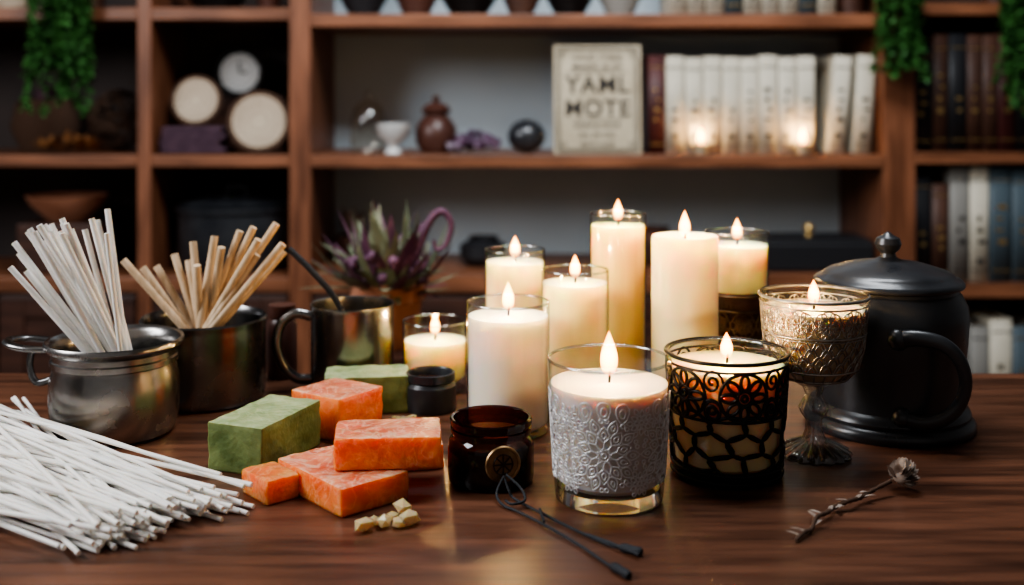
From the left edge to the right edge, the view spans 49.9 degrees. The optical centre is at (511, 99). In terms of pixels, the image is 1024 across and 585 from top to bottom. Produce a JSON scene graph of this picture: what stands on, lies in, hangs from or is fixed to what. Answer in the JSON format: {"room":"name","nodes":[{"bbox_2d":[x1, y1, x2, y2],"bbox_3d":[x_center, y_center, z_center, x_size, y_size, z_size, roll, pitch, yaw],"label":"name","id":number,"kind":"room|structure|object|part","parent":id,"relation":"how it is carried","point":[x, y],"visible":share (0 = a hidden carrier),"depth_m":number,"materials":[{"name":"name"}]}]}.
{"room":"candle making workshop","nodes":[
{"label":"candle making workshop","id":0,"kind":"room"},
{"bbox_3d":[0.000,1.035,0.560,4.400,0.050,4.500,0,0,0],"label":"floor","id":1,"kind":"structure","parent":0,"visible":0},
{"bbox_2d":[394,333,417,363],"bbox_3d":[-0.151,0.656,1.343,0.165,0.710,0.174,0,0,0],"label":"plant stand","id":2,"kind":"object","parent":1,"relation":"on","point":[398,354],"visible":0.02,"depth_m":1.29,"materials":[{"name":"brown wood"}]},
{"bbox_2d":[298,200,455,349],"bbox_3d":[-0.156,0.210,1.343,0.188,0.181,0.207,0,0,-36],"label":"potted succulent","id":3,"kind":"object","parent":2,"relation":"on","point":[379,263],"visible":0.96,"depth_m":1.32,"materials":[{"name":"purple plant"}]},
{"bbox_2d":[350,283,425,349],"bbox_3d":[-0.152,0.261,1.350,0.094,0.080,0.094,0,0,0],"label":"terracotta pot","id":4,"kind":"object","parent":3,"relation":"attached to","point":[410,300],"depth_m":1.32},
{"bbox_2d":[0,0,1023,372],"bbox_3d":[0.000,0.045,2.338,2.720,1.930,0.323,0,0,0],"label":"bookcase","id":5,"kind":"object","parent":1,"relation":"on","point":[494,70],"visible":0.19,"depth_m":2.49,"materials":[{"name":"brown wood"}]},
{"bbox_2d":[0,0,27,7],"bbox_3d":[-1.050,-0.221,2.310,0.126,0.070,0.126,0,0,0],"label":"decorative bowl","id":6,"kind":"object","parent":5,"relation":"on","point":[3,3],"visible":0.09,"depth_m":2.27,"materials":[{"name":"beige ceramic"}]},
{"bbox_2d":[9,83,81,151],"bbox_3d":[-1.000,0.035,2.360,0.139,0.148,0.139,0,0,0],"label":"basket","id":7,"kind":"object","parent":5,"relation":"on","point":[25,127],"visible":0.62,"depth_m":2.31,"materials":[{"name":"brown wicker"}]},
{"bbox_2d":[18,0,104,117],"bbox_3d":[-0.891,-0.113,2.231,0.157,0.299,0.209,0,0,0],"label":"hanging plant","id":8,"kind":"object","parent":5,"relation":"hanging from","point":[63,22],"visible":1,"depth_m":2.16,"materials":[{"name":"green plant"}]},
{"bbox_2d":[17,192,114,272],"bbox_3d":[-0.930,0.276,2.300,0.164,0.155,0.164,0,0,0],"label":"clay bowl","id":9,"kind":"object","parent":5,"relation":"on","point":[76,207],"visible":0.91,"depth_m":2.24,"materials":[{"name":"ceramic"}]},
{"bbox_2d":[31,130,109,150],"bbox_3d":[-0.894,0.081,2.231,0.174,0.043,0.062,0,0,0],"label":"pile","id":10,"kind":"object","parent":5,"relation":"on","point":[90,142],"visible":1,"depth_m":2.22,"materials":[{"name":"brown"}]},
{"bbox_2d":[86,89,136,150],"bbox_3d":[-0.835,0.043,2.335,0.130,0.131,0.131,0,0,0],"label":"ball","id":11,"kind":"object","parent":5,"relation":"on","point":[111,114],"visible":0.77,"depth_m":2.30,"materials":[{"name":"brown plant"}]},
{"bbox_2d":[159,126,235,152],"bbox_3d":[-0.647,0.081,2.270,0.139,0.053,0.090,0,0,0],"label":"folded cloth","id":12,"kind":"object","parent":5,"relation":"on","point":[176,139],"visible":0.94,"depth_m":2.23,"materials":[{"name":"purple fabric"}]},
{"bbox_2d":[171,75,222,125],"bbox_3d":[-0.652,0.001,2.274,0.106,0.104,0.030,0,0,-1],"label":"wood slice","id":13,"kind":"object","parent":12,"relation":"on","point":[196,100],"visible":1,"depth_m":2.27,"materials":[{"name":"beige wood"}]},
{"bbox_2d":[189,0,244,7],"bbox_3d":[-0.620,-0.221,2.310,0.147,0.070,0.147,0,0,0],"label":"decorative bowl","id":14,"kind":"object","parent":5,"relation":"on","point":[196,3],"visible":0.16,"depth_m":2.27,"materials":[{"name":"black ceramic"}]},
{"bbox_2d":[172,184,288,273],"bbox_3d":[-0.585,0.267,2.340,0.264,0.174,0.264,0,0,0],"label":"cooking pot","id":15,"kind":"object","parent":5,"relation":"on","point":[198,219],"visible":0.77,"depth_m":2.24,"materials":[{"name":"black metal"}]},
{"bbox_2d":[200,96,288,149],"bbox_3d":[-0.600,0.050,2.430,0.206,0.117,0.076,0,0,0],"label":"storage box","id":16,"kind":"object","parent":5,"relation":"on","point":[220,119],"visible":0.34,"depth_m":2.40,"materials":[{"name":"brown wood"}]},
{"bbox_2d":[214,48,264,97],"bbox_3d":[-0.592,-0.059,2.397,0.108,0.109,0.033,0,0,0],"label":"round clock","id":17,"kind":"object","parent":16,"relation":"on","point":[238,72],"visible":0.95,"depth_m":2.39,"materials":[{"name":"white metal"}]},
{"bbox_2d":[227,91,288,152],"bbox_3d":[-0.512,0.044,2.227,0.126,0.125,0.033,0,0,-7],"label":"wooden disc","id":18,"kind":"object","parent":5,"relation":"on","point":[257,121],"visible":0.97,"depth_m":2.22,"materials":[{"name":"beige wood"}]},
{"bbox_2d":[257,0,280,7],"bbox_3d":[-0.510,-0.221,2.310,0.063,0.070,0.063,0,0,0],"label":"decorative bowl","id":19,"kind":"object","parent":5,"relation":"on","point":[262,3],"visible":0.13,"depth_m":2.29,"materials":[{"name":"brown ceramic"}]},
{"bbox_2d":[335,206,365,261],"bbox_3d":[-0.340,0.284,2.340,0.072,0.127,0.072,0,0,0],"label":"plant","id":20,"kind":"object","parent":5,"relation":"on","point":[341,239],"visible":0.44,"depth_m":2.32,"materials":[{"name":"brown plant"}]},
{"bbox_2d":[341,0,386,13],"bbox_3d":[-0.310,-0.207,2.300,0.105,0.070,0.105,0,0,0],"label":"decorative bowl","id":21,"kind":"object","parent":5,"relation":"on","point":[352,6],"visible":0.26,"depth_m":2.27,"materials":[{"name":"black ceramic"}]},
{"bbox_2d":[351,91,385,152],"bbox_3d":[-0.300,0.044,2.300,0.074,0.128,0.074,0,0,0],"label":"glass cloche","id":22,"kind":"object","parent":5,"relation":"on","point":[367,91],"visible":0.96,"depth_m":2.30,"materials":[{"name":"clear glass"}]},
{"bbox_2d":[376,123,410,152],"bbox_3d":[-0.243,0.079,2.250,0.072,0.060,0.072,0,0,0],"label":"ceramic cup","id":23,"kind":"object","parent":5,"relation":"on","point":[392,134],"visible":1,"depth_m":2.23,"materials":[{"name":"grey ceramic"}]},
{"bbox_2d":[396,0,436,13],"bbox_3d":[-0.200,-0.207,2.300,0.094,0.070,0.094,0,0,0],"label":"decorative bowl","id":24,"kind":"object","parent":5,"relation":"on","point":[406,6],"visible":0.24,"depth_m":2.27,"materials":[{"name":"brown ceramic"}]},
{"bbox_2d":[415,95,456,152],"bbox_3d":[-0.158,0.049,2.290,0.086,0.120,0.086,0,0,0],"label":"vase","id":25,"kind":"object","parent":5,"relation":"on","point":[436,128],"visible":0.99,"depth_m":2.26,"materials":[{"name":"brown ceramic"}]},
{"bbox_2d":[442,0,495,13],"bbox_3d":[-0.090,-0.207,2.300,0.126,0.070,0.126,0,0,0],"label":"decorative bowl","id":26,"kind":"object","parent":5,"relation":"on","point":[453,6],"visible":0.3,"depth_m":2.26,"materials":[{"name":"black ceramic"}]},
{"bbox_2d":[446,129,501,152],"bbox_3d":[-0.077,0.084,2.260,0.113,0.047,0.084,0,0,0],"label":"cluster","id":27,"kind":"object","parent":5,"relation":"on","point":[468,141],"visible":1,"depth_m":2.23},
{"bbox_2d":[460,234,506,266],"bbox_3d":[-0.060,0.318,2.320,0.100,0.060,0.100,0,0,0],"label":"crock","id":28,"kind":"object","parent":5,"relation":"on","point":[473,253],"visible":0.88,"depth_m":2.28,"materials":[{"name":"black ceramic"}]},
{"bbox_2d":[503,0,539,13],"bbox_3d":[0.020,-0.207,2.300,0.084,0.070,0.084,0,0,0],"label":"decorative bowl","id":29,"kind":"object","parent":5,"relation":"on","point":[513,6],"visible":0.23,"depth_m":2.27,"materials":[{"name":"brown ceramic"}]},
{"bbox_2d":[508,120,544,152],"bbox_3d":[0.030,0.074,2.270,0.078,0.068,0.068,0,0,0],"label":"decorative ball","id":30,"kind":"object","parent":5,"relation":"on","point":[526,136],"visible":1,"depth_m":2.25,"materials":[{"name":"black ceramic"}]},
{"bbox_2d":[547,0,591,13],"bbox_3d":[0.120,-0.207,2.300,0.105,0.070,0.105,0,0,0],"label":"decorative bowl","id":31,"kind":"object","parent":5,"relation":"on","point":[557,6],"visible":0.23,"depth_m":2.27,"materials":[{"name":"black ceramic"}]},
{"bbox_2d":[553,45,641,153],"bbox_3d":[0.172,0.000,2.218,0.176,0.220,0.026,0,0,0],"label":"sign","id":32,"kind":"object","parent":5,"relation":"on","point":[597,88],"visible":1,"depth_m":2.21,"materials":[{"name":"grey paper"}]},
{"bbox_2d":[599,0,639,13],"bbox_3d":[0.225,-0.207,2.300,0.094,0.070,0.094,0,0,0],"label":"decorative bowl","id":33,"kind":"object","parent":5,"relation":"on","point":[609,6],"visible":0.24,"depth_m":2.27,"materials":[{"name":"grey ceramic"}]},
{"bbox_2d":[694,143,707,153],"bbox_3d":[0.380,0.082,2.214,0.029,0.053,0.029,0,0,0],"label":"tealight candle","id":34,"kind":"object","parent":5,"relation":"on","point":[698,149],"visible":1,"depth_m":2.20,"materials":[{"name":"beige wax"}]},
{"bbox_2d":[641,55,814,153],"bbox_3d":[0.446,0.009,2.302,0.339,0.201,0.146,0,0,0],"label":"books","id":35,"kind":"object","parent":5,"relation":"in","point":[759,104],"visible":0.97,"depth_m":2.23,"materials":[{"name":"beige paper"}]},
{"bbox_2d":[660,0,835,13],"bbox_3d":[0.489,-0.273,2.302,0.339,0.200,0.146,0,0,0],"label":"books","id":36,"kind":"object","parent":5,"relation":"in","point":[666,6],"visible":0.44,"depth_m":2.23,"materials":[{"name":"beige paper"}]},
{"bbox_2d":[795,143,809,153],"bbox_3d":[0.585,0.082,2.214,0.029,0.053,0.029,0,0,0],"label":"tealight candle","id":37,"kind":"object","parent":5,"relation":"on","point":[799,149],"visible":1,"depth_m":2.20,"materials":[{"name":"beige wax"}]},
{"bbox_2d":[746,223,873,270],"bbox_3d":[0.615,0.301,2.280,0.235,0.091,0.120,0,0,0],"label":"wooden box","id":38,"kind":"object","parent":5,"relation":"on","point":[808,251],"visible":0.86,"depth_m":2.22,"materials":[{"name":"black wood"}]},
{"bbox_2d":[815,55,851,153],"bbox_3d":[0.666,0.009,2.302,0.050,0.200,0.146,0,0,0],"label":"books","id":39,"kind":"object","parent":5,"relation":"in","point":[832,73],"visible":0.98,"depth_m":2.23,"materials":[{"name":"beige paper"}]},
{"bbox_2d":[845,55,875,153],"bbox_3d":[0.716,0.009,2.302,0.046,0.202,0.146,0,0,0],"label":"books","id":40,"kind":"object","parent":5,"relation":"in","point":[861,94],"visible":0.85,"depth_m":2.23,"materials":[{"name":"beige paper"}]},
{"bbox_2d":[836,0,933,83],"bbox_3d":[0.721,-0.140,2.200,0.122,0.218,0.230,0,0,-32],"label":"hanging plant","id":41,"kind":"object","parent":5,"relation":"hanging from","point":[909,37],"visible":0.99,"depth_m":2.14,"materials":[{"name":"green plant"}]},
{"bbox_2d":[916,164,1023,281],"bbox_3d":[1.023,0.252,2.302,0.422,0.235,0.146,0,0,0],"label":"books","id":42,"kind":"object","parent":5,"relation":"in","point":[970,217],"visible":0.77,"depth_m":2.23,"materials":[{"name":"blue paper"}]},
{"bbox_2d":[916,32,1023,151],"bbox_3d":[1.010,-0.017,2.302,0.395,0.242,0.146,0,0,0],"label":"books","id":43,"kind":"object","parent":5,"relation":"in","point":[962,110],"visible":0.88,"depth_m":2.23,"materials":[{"name":"brown paper"}]},
{"bbox_2d":[967,306,1023,372],"bbox_3d":[1.024,0.552,2.302,0.423,0.215,0.146,0,0,0],"label":"books","id":44,"kind":"object","parent":5,"relation":"in","point":[996,340],"visible":0.19,"depth_m":2.23,"materials":[{"name":"beige paper"}]},
{"bbox_2d":[981,0,1023,116],"bbox_3d":[0.996,-0.113,2.212,0.141,0.318,0.213,0,0,-16],"label":"hanging plant","id":45,"kind":"object","parent":5,"relation":"hanging from","point":[1010,37],"visible":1,"depth_m":2.15,"materials":[{"name":"green plant"}]},
{"bbox_2d":[0,373,1023,584],"bbox_3d":[0.000,0.635,0.700,1.900,0.750,0.700,0,0,0],"label":"wooden table","id":46,"kind":"object","parent":1,"relation":"on","point":[962,522],"visible":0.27,"depth_m":0.66,"materials":[{"name":"brown wood"}]},
{"bbox_2d":[1,208,184,446],"bbox_3d":[-0.329,0.173,0.862,0.140,0.173,0.105,0,0,0],"label":"pot","id":47,"kind":"object","parent":46,"relation":"on","point":[120,382],"visible":0.99,"depth_m":0.84,"materials":[{"name":"metal"}]},
{"bbox_3d":[-0.377,0.204,0.862,0.044,0.037,0.043,0,0,0],"label":"handle","id":48,"kind":"part","parent":47,"relation":"part of","materials":[{"name":"metal"}]},
{"bbox_3d":[-0.311,0.223,0.862,0.105,0.074,0.105,0,0,0],"label":"pot","id":49,"kind":"part","parent":47,"relation":"part of","materials":[{"name":"metal"}]},
{"bbox_2d":[0,396,254,555],"bbox_3d":[-0.355,0.244,0.733,0.348,0.032,0.204,0,0,40],"label":"bundle","id":50,"kind":"object","parent":46,"relation":"on","point":[91,493],"visible":1,"depth_m":0.69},
{"bbox_2d":[120,222,286,413],"bbox_3d":[-0.259,0.184,0.955,0.130,0.152,0.108,0,0,30],"label":"steel pot","id":51,"kind":"object","parent":46,"relation":"on","point":[221,361],"visible":0.85,"depth_m":0.94,"materials":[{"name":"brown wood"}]},
{"bbox_3d":[-0.269,0.224,0.961,0.108,0.072,0.108,0,0,0],"label":"pot","id":52,"kind":"part","parent":51,"relation":"part of","materials":[{"name":"metal"}]},
{"bbox_2d":[208,394,320,473],"bbox_3d":[-0.179,0.243,0.801,0.046,0.035,0.080,0,0,21],"label":"soap bar","id":53,"kind":"object","parent":46,"relation":"on","point":[272,427],"visible":0.94,"depth_m":0.78,"materials":[{"name":"green wax"}]},
{"bbox_2d":[242,461,298,504],"bbox_3d":[-0.159,0.252,0.724,0.025,0.017,0.035,0,0,-41],"label":"soap bar","id":54,"kind":"object","parent":46,"relation":"on","point":[273,483],"visible":0.99,"depth_m":0.71,"materials":[{"name":"orange wax"}]},
{"bbox_2d":[267,302,296,379],"bbox_3d":[-0.216,0.226,1.033,0.028,0.069,0.028,0,0,0],"label":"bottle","id":55,"kind":"object","parent":46,"relation":"on","point":[276,310],"visible":0.73,"depth_m":1.02,"materials":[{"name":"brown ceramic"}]},
{"bbox_2d":[272,247,393,384],"bbox_3d":[-0.156,0.197,0.997,0.101,0.126,0.076,0,0,22],"label":"mug","id":56,"kind":"object","parent":46,"relation":"on","point":[345,330],"visible":0.71,"depth_m":0.97,"materials":[{"name":"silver metal"}]},
{"bbox_3d":[-0.197,0.221,0.984,0.036,0.068,0.008,0,0,-7],"label":"handle","id":57,"kind":"part","parent":56,"relation":"part of","materials":[{"name":"metal"}]},
{"bbox_2d":[292,377,382,440],"bbox_3d":[-0.138,0.243,0.868,0.053,0.034,0.051,0,0,35],"label":"soap bar","id":58,"kind":"object","parent":46,"relation":"on","point":[340,399],"visible":0.56,"depth_m":0.85,"materials":[{"name":"orange wax"}]},
{"bbox_2d":[278,445,408,516],"bbox_3d":[-0.113,0.250,0.730,0.053,0.019,0.081,0,0,-41],"label":"soap bar","id":59,"kind":"object","parent":46,"relation":"on","point":[343,493],"visible":0.81,"depth_m":0.71,"materials":[{"name":"orange wax"}]},
{"bbox_2d":[333,417,441,470],"bbox_3d":[-0.083,0.230,0.738,0.072,0.022,0.045,0,0,-5],"label":"soap bar","id":60,"kind":"object","parent":59,"relation":"on","point":[413,442],"visible":1,"depth_m":0.72,"materials":[{"name":"orange wax"}]},
{"bbox_2d":[324,364,409,412],"bbox_3d":[-0.123,0.244,0.930,0.071,0.032,0.044,0,0,-8],"label":"soap bar","id":61,"kind":"object","parent":46,"relation":"on","point":[394,379],"visible":0.56,"depth_m":0.91,"materials":[{"name":"green wax"}]},
{"bbox_2d":[355,498,420,530],"bbox_3d":[-0.073,0.255,0.671,0.026,0.012,0.045,0,0,34],"label":"chunks","id":62,"kind":"object","parent":46,"relation":"on","point":[407,517],"visible":1,"depth_m":0.67,"materials":[{"name":"beige wax"}]},
{"bbox_2d":[391,414,416,418],"bbox_3d":[-0.086,0.258,0.888,0.022,0.005,0.016,0,0,-19],"label":"chips","id":63,"kind":"object","parent":46,"relation":"on","point":[412,415],"visible":0.52,"depth_m":0.89,"materials":[{"name":"beige wax"}]},
{"bbox_2d":[406,366,455,415],"bbox_3d":[-0.069,0.244,0.925,0.043,0.032,0.043,0,0,0],"label":"jar","id":64,"kind":"object","parent":46,"relation":"on","point":[431,389],"visible":1,"depth_m":0.91,"materials":[{"name":"black ceramic"}]},
{"bbox_2d":[402,313,467,391],"bbox_3d":[-0.070,0.226,0.993,0.059,0.068,0.059,0,0,0],"label":"jar candle","id":65,"kind":"object","parent":46,"relation":"on","point":[425,349],"visible":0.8,"depth_m":0.98,"materials":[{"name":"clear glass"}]},
{"bbox_2d":[448,405,533,492],"bbox_3d":[-0.014,0.238,0.752,0.059,0.044,0.063,0,0,0],"label":"glass jar","id":66,"kind":"object","parent":46,"relation":"on","point":[486,443],"visible":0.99,"depth_m":0.73,"materials":[{"name":"brown glass"}]},
{"bbox_2d":[467,293,549,437],"bbox_3d":[-0.003,0.201,0.867,0.066,0.117,0.066,0,0,0],"label":"jar candle","id":67,"kind":"object","parent":46,"relation":"on","point":[507,365],"visible":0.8,"depth_m":0.84,"materials":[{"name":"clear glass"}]},
{"bbox_2d":[485,244,544,310],"bbox_3d":[0.003,0.191,0.990,0.055,0.138,0.055,0,0,0],"label":"jar candle","id":68,"kind":"object","parent":46,"relation":"on","point":[521,276],"visible":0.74,"depth_m":0.97,"materials":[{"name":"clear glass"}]},
{"bbox_3d":[0.003,0.197,0.990,0.055,0.126,0.055,0,0,0],"label":"glass","id":69,"kind":"part","parent":68,"relation":"part of","materials":[{"name":"clear glass"}]},
{"bbox_2d":[495,473,642,579],"bbox_3d":[0.036,0.252,0.663,0.030,0.016,0.143,0,0,-32],"label":"wick trimmer","id":70,"kind":"object","parent":46,"relation":"on","point":[615,567],"visible":1,"depth_m":0.65,"materials":[{"name":"black metal"}]},
{"bbox_2d":[541,264,608,398],"bbox_3d":[0.053,0.195,0.930,0.057,0.130,0.057,0,0,0],"label":"jar candle","id":71,"kind":"object","parent":46,"relation":"on","point":[578,305],"visible":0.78,"depth_m":0.91,"materials":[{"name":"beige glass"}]},
{"bbox_2d":[547,343,671,515],"bbox_3d":[0.064,0.205,0.720,0.081,0.109,0.081,0,0,-38],"label":"glass candle","id":72,"kind":"object","parent":46,"relation":"on","point":[609,426],"visible":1,"depth_m":0.69,"materials":[{"name":"beige wax"}]},
{"bbox_2d":[590,209,646,370],"bbox_3d":[0.096,0.175,1.000,0.052,0.170,0.052,0,0,0],"label":"pillar candle","id":73,"kind":"object","parent":46,"relation":"on","point":[619,247],"visible":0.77,"depth_m":0.98,"materials":[{"name":"beige wax"}]},
{"bbox_3d":[0.096,0.181,1.000,0.052,0.158,0.052,0,0,0],"label":"glass","id":74,"kind":"part","parent":73,"relation":"part of","materials":[{"name":"clear glass"}]},
{"bbox_2d":[651,231,717,379],"bbox_3d":[0.146,0.176,0.930,0.056,0.167,0.056,0,0,0],"label":"pillar candle","id":75,"kind":"object","parent":46,"relation":"on","point":[684,264],"visible":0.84,"depth_m":0.91,"materials":[{"name":"beige wax"}]},
{"bbox_2d":[664,336,790,489],"bbox_3d":[0.150,0.211,0.769,0.087,0.098,0.087,0,0,8],"label":"glass candle","id":76,"kind":"object","parent":46,"relation":"on","point":[727,426],"visible":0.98,"depth_m":0.74,"materials":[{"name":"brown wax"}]},
{"bbox_2d":[705,227,771,355],"bbox_3d":[0.202,0.183,0.985,0.062,0.154,0.062,0,0,5],"label":"candle","id":77,"kind":"object","parent":46,"relation":"on","point":[742,265],"visible":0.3,"depth_m":0.96,"materials":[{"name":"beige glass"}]},
{"bbox_3d":[0.202,0.188,0.985,0.057,0.143,0.057,0,0,0],"label":"glass","id":78,"kind":"part","parent":77,"relation":"part of","materials":[{"name":"clear glass"}]},
{"bbox_2d":[758,283,870,462],"bbox_3d":[0.221,0.196,0.806,0.080,0.129,0.080,0,0,-42],"label":"candle","id":79,"kind":"object","parent":46,"relation":"on","point":[825,339],"visible":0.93,"depth_m":0.78,"materials":[{"name":"silver glass"}]},
{"bbox_2d":[760,283,868,386],"bbox_3d":[0.221,0.174,0.806,0.077,0.066,0.077,0,0,0],"label":"glass bowl","id":80,"kind":"object","parent":79,"relation":"on","point":[825,339],"depth_m":0.78,"materials":[{"name":"clear glass"}]},
{"bbox_3d":[0.221,0.233,0.806,0.054,0.054,0.054,0,0,0],"label":"stem and foot","id":81,"kind":"part","parent":79,"relation":"part of","materials":[{"name":"clear glass"}]},
{"bbox_2d":[788,457,919,541],"bbox_3d":[0.215,0.248,0.695,0.138,0.022,0.021,0,0,-38],"label":"flower sprig","id":82,"kind":"object","parent":46,"relation":"on","point":[903,471],"visible":1,"depth_m":0.72,"materials":[{"name":"brown plant"}]},
{"bbox_2d":[803,231,976,448],"bbox_3d":[0.302,0.183,0.885,0.132,0.154,0.132,0,0,23],"label":"lidded pot","id":83,"kind":"object","parent":46,"relation":"on","point":[912,385],"visible":0.95,"depth_m":0.83,"materials":[{"name":"ceramic"}]},
{"bbox_3d":[0.311,0.210,0.820,0.060,0.078,0.018,0,0,24],"label":"handle","id":84,"kind":"part","parent":83,"relation":"part of","materials":[{"name":"black ceramic"}]}
]}

